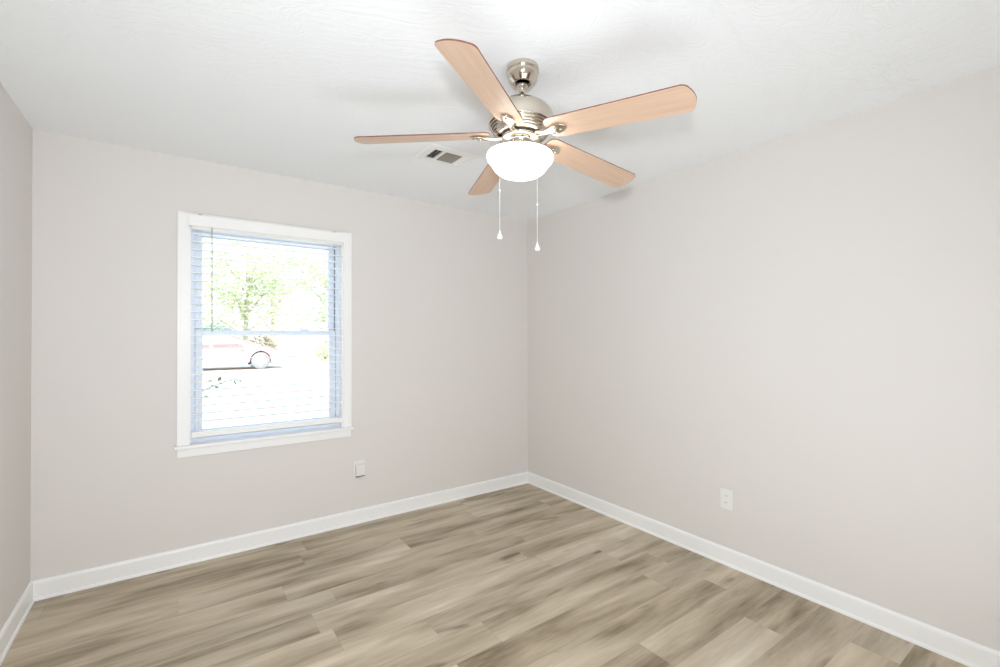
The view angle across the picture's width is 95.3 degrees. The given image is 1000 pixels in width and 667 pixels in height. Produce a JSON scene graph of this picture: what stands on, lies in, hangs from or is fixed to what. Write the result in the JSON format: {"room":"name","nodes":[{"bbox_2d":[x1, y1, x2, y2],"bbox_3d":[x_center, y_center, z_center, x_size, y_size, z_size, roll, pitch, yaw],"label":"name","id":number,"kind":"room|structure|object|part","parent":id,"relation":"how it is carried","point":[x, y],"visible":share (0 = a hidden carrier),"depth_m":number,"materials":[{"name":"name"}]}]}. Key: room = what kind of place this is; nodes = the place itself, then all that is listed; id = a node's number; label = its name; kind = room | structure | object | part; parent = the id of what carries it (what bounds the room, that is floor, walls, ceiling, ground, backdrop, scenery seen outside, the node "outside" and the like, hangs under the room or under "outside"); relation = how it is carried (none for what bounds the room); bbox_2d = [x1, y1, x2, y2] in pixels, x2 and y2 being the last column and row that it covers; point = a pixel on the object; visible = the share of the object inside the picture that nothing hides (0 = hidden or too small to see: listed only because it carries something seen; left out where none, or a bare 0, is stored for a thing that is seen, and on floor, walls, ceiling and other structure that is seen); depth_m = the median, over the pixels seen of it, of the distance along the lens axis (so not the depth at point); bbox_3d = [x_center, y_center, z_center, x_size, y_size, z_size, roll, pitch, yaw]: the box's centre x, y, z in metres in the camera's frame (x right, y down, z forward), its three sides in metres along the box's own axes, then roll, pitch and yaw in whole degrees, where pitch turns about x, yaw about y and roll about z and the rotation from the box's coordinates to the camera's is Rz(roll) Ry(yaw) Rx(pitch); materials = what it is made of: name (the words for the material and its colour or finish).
{"room":"empty bedroom","nodes":[
{"label":"empty bedroom","id":0,"kind":"room"},
{"bbox_2d":[0,83,32,630],"bbox_3d":[-1.356,0.146,0.715,0.160,2.440,3.918,0,0,-35],"label":"wall","id":1,"kind":"structure","parent":0,"point":[16,134],"depth_m":2.11,"materials":[{"name":"paint"}]},
{"bbox_2d":[0,582,34,665],"bbox_3d":[-1.327,1.317,0.825,0.021,0.100,3.758,0,0,-35],"label":"baseboard","id":2,"kind":"structure","parent":1,"relation":"attached to","point":[8,633],"depth_m":2.09,"materials":[{"name":"white paint"}]},
{"bbox_2d":[30,129,527,580],"bbox_3d":[-1.129,0.164,3.377,3.611,2.440,0.160,0,0,-35],"label":"wall","id":3,"kind":"structure","parent":0,"point":[440,302],"depth_m":2.84,"materials":[{"name":"paint"}]},
{"bbox_2d":[174,211,353,457],"bbox_3d":[-1.536,0.007,3.060,1.060,1.470,0.188,0,0,-35],"label":"window","id":4,"kind":"structure","parent":3,"relation":"in","point":[187,446],"depth_m":2.94,"materials":[{"name":"white paint"}]},
{"bbox_3d":[-1.509,0.681,3.018,1.060,0.022,0.098,0,0,-35],"label":"sill","id":5,"kind":"part","parent":4,"relation":"part of","materials":[{"name":"white paint"}]},
{"bbox_3d":[-1.575,-0.315,3.117,0.849,0.648,0.030,0,0,-35],"label":"sash","id":6,"kind":"part","parent":4,"relation":"part of","materials":[{"name":"glass"}]},
{"bbox_3d":[-1.554,0.314,3.085,0.849,0.669,0.030,0,0,-35],"label":"sash","id":7,"kind":"part","parent":4,"relation":"part of","materials":[{"name":"glass"}]},
{"bbox_2d":[189,214,343,437],"bbox_3d":[-1.499,-0.042,2.997,0.908,1.344,0.079,0,0,-35],"label":"window blind","id":8,"kind":"object","parent":4,"relation":"attached to","point":[199,222],"visible":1,"depth_m":2.96,"materials":[{"name":"white plastic"}]},
{"bbox_3d":[-1.849,-0.006,2.796,0.001,1.265,0.001,0,0,-35],"label":"ladder cord","id":9,"kind":"part","parent":8,"relation":"part of","materials":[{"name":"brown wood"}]},
{"bbox_3d":[-1.499,0.613,3.006,0.891,0.034,0.052,0,0,-35],"label":"rail","id":10,"kind":"part","parent":8,"relation":"part of","materials":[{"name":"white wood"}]},
{"bbox_2d":[30,472,527,600],"bbox_3d":[-1.075,1.333,3.295,3.291,0.100,0.021,0,0,-35],"label":"baseboard","id":11,"kind":"structure","parent":3,"relation":"attached to","point":[58,585],"depth_m":2.91,"materials":[{"name":"white paint"}]},
{"bbox_2d":[354,459,365,477],"bbox_3d":[-1.021,0.989,3.326,0.086,0.122,0.036,0,0,-35],"label":"wall jack","id":12,"kind":"object","parent":3,"relation":"attached to","point":[359,466],"visible":1,"depth_m":3.31,"materials":[{"name":"white paint"}]},
{"bbox_2d":[0,483,967,666],"bbox_3d":[0.365,1.427,1.264,3.611,0.120,5.318,0,0,-35],"label":"floor","id":13,"kind":"structure","parent":0,"point":[524,575],"depth_m":2.27,"materials":[{"name":"laminate"}]},
{"bbox_2d":[0,0,999,220],"bbox_3d":[0.361,-1.133,1.282,3.611,0.120,5.318,0,0,-35],"label":"ceiling","id":14,"kind":"structure","parent":0,"point":[287,88],"depth_m":1.86,"materials":[{"name":"white paint"}]},
{"bbox_2d":[414,143,476,166],"bbox_3d":[-0.323,-1.056,2.724,0.302,0.011,0.240,0,0,-35],"label":"ceiling vent","id":15,"kind":"object","parent":14,"relation":"in","point":[434,152],"visible":1,"depth_m":2.70,"materials":[{"name":"white metal"}]},
{"bbox_2d":[354,39,696,250],"bbox_3d":[0.065,-0.714,1.787,1.282,0.711,1.230,0,0,19],"label":"ceiling fan","id":16,"kind":"object","parent":14,"relation":"hanging from","point":[521,121],"visible":1,"depth_m":1.73,"materials":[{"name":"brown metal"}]},
{"bbox_3d":[-0.315,-0.790,1.844,0.545,0.005,0.128,-2,12,0],"label":"blade","id":17,"kind":"part","parent":16,"relation":"part of","materials":[{"name":"brown wood"}]},
{"bbox_3d":[-0.043,-0.788,1.463,0.128,0.005,0.545,15,7,17],"label":"blade","id":18,"kind":"part","parent":16,"relation":"part of","materials":[{"name":"brown wood"}]},
{"bbox_3d":[-0.036,-0.775,2.219,0.128,0.005,0.545,-11,-1,-18],"label":"blade","id":19,"kind":"part","parent":16,"relation":"part of","materials":[{"name":"brown wood"}]},
{"bbox_3d":[0.080,-0.673,1.838,0.269,0.089,0.269,2,-1,-35],"label":"lamp shade","id":20,"kind":"part","parent":16,"relation":"part of","materials":[{"name":"white glass"}]},
{"bbox_3d":[0.407,-0.764,2.070,0.545,0.005,0.128,7,-16,-35],"label":"blade","id":21,"kind":"part","parent":16,"relation":"part of","materials":[{"name":"brown wood"}]},
{"bbox_3d":[0.402,-0.771,1.603,0.545,0.005,0.128,6,-11,37],"label":"blade","id":22,"kind":"part","parent":16,"relation":"part of","materials":[{"name":"brown wood"}]},
{"bbox_2d":[527,65,999,651],"bbox_3d":[1.458,0.155,2.712,0.160,2.440,3.918,0,0,-35],"label":"wall","id":23,"kind":"structure","parent":0,"point":[804,325],"depth_m":2.35,"materials":[{"name":"paint"}]},
{"bbox_2d":[720,488,732,510],"bbox_3d":[1.348,0.988,2.716,0.011,0.118,0.074,0,0,-35],"label":"wall outlet","id":24,"kind":"object","parent":23,"relation":"attached to","point":[726,496],"visible":1,"depth_m":2.71,"materials":[{"name":"white plastic"}]},
{"bbox_2d":[528,472,999,666],"bbox_3d":[1.340,1.325,2.717,0.021,0.100,3.758,0,0,-35],"label":"baseboard","id":25,"kind":"structure","parent":23,"relation":"attached to","point":[959,649],"depth_m":2.37,"materials":[{"name":"white paint"}]},
{"label":"outside","id":26,"kind":"structure","parent":0,"visible":0},
{"bbox_2d":[203,344,328,365],"bbox_3d":[-21.932,1.787,48.185,100.000,0.370,56.000,0,0,-35],"label":"lawn","id":27,"kind":"structure","parent":26,"point":[299,346],"depth_m":32.11,"materials":[{"name":"white"}]},
{"bbox_2d":[202,254,226,313],"bbox_3d":[-21.892,-2.976,30.114,7.316,8.979,6.863,0,0,30],"label":"leafy tree","id":28,"kind":"object","parent":27,"relation":"on","point":[204,298],"visible":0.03,"depth_m":30.64,"materials":[{"name":"green plant"}]},
{"bbox_2d":[202,322,227,329],"bbox_3d":[-13.489,0.432,21.323,1.928,1.998,1.849,0,0,-35],"label":"round shrub","id":29,"kind":"object","parent":27,"relation":"on","point":[204,324],"visible":0.06,"depth_m":21.22,"materials":[{"name":"green plant"}]},
{"bbox_2d":[202,238,308,340],"bbox_3d":[-13.864,-2.214,25.239,6.136,7.363,5.902,0,0,-14],"label":"leafy tree","id":30,"kind":"object","parent":27,"relation":"on","point":[242,309],"visible":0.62,"depth_m":24.76,"materials":[{"name":"green plant"}]},
{"bbox_2d":[248,336,277,348],"bbox_3d":[-11.392,0.742,21.832,1.545,1.391,1.508,0,0,-35],"label":"shrub","id":31,"kind":"object","parent":27,"relation":"on","point":[266,339],"visible":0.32,"depth_m":21.68,"materials":[{"name":"green plant"}]},
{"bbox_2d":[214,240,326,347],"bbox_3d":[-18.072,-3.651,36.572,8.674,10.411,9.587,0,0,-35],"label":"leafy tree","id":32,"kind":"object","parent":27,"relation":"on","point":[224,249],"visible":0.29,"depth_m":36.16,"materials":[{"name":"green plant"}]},
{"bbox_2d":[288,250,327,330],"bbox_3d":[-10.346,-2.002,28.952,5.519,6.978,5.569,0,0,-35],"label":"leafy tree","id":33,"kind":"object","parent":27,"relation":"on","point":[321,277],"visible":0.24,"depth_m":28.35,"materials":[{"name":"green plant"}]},
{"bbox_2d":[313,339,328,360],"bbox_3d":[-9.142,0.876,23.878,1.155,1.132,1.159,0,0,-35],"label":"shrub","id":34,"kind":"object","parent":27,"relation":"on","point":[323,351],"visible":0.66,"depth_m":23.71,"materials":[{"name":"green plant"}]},
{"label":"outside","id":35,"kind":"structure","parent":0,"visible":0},
{"bbox_2d":[203,362,328,384],"bbox_3d":[-3.415,1.590,22.088,100.000,0.350,8.000,0,0,-35],"label":"road","id":36,"kind":"structure","parent":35,"point":[223,369],"depth_m":16.48,"materials":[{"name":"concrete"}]},
{"bbox_2d":[203,336,283,368],"bbox_3d":[-10.963,0.673,17.782,4.340,1.450,2.000,0,0,-35],"label":"parked car","id":37,"kind":"object","parent":36,"relation":"on","point":[206,339],"visible":0.49,"depth_m":17.46,"materials":[{"name":"white metal"}]},
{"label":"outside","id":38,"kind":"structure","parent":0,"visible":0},
{"bbox_2d":[202,378,328,428],"bbox_3d":[2.520,1.598,13.723,100.000,0.200,12.512,0,0,-35],"label":"ground","id":39,"kind":"structure","parent":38,"point":[242,421],"depth_m":9.81,"materials":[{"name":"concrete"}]},
{"bbox_2d":[204,377,241,396],"bbox_3d":[-3.004,0.908,3.732,0.830,1.072,1.332,0,0,30],"label":"shrub","id":40,"kind":"object","parent":39,"relation":"on","point":[219,378],"visible":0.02,"depth_m":4.03,"materials":[{"name":"green plant"}]}
]}

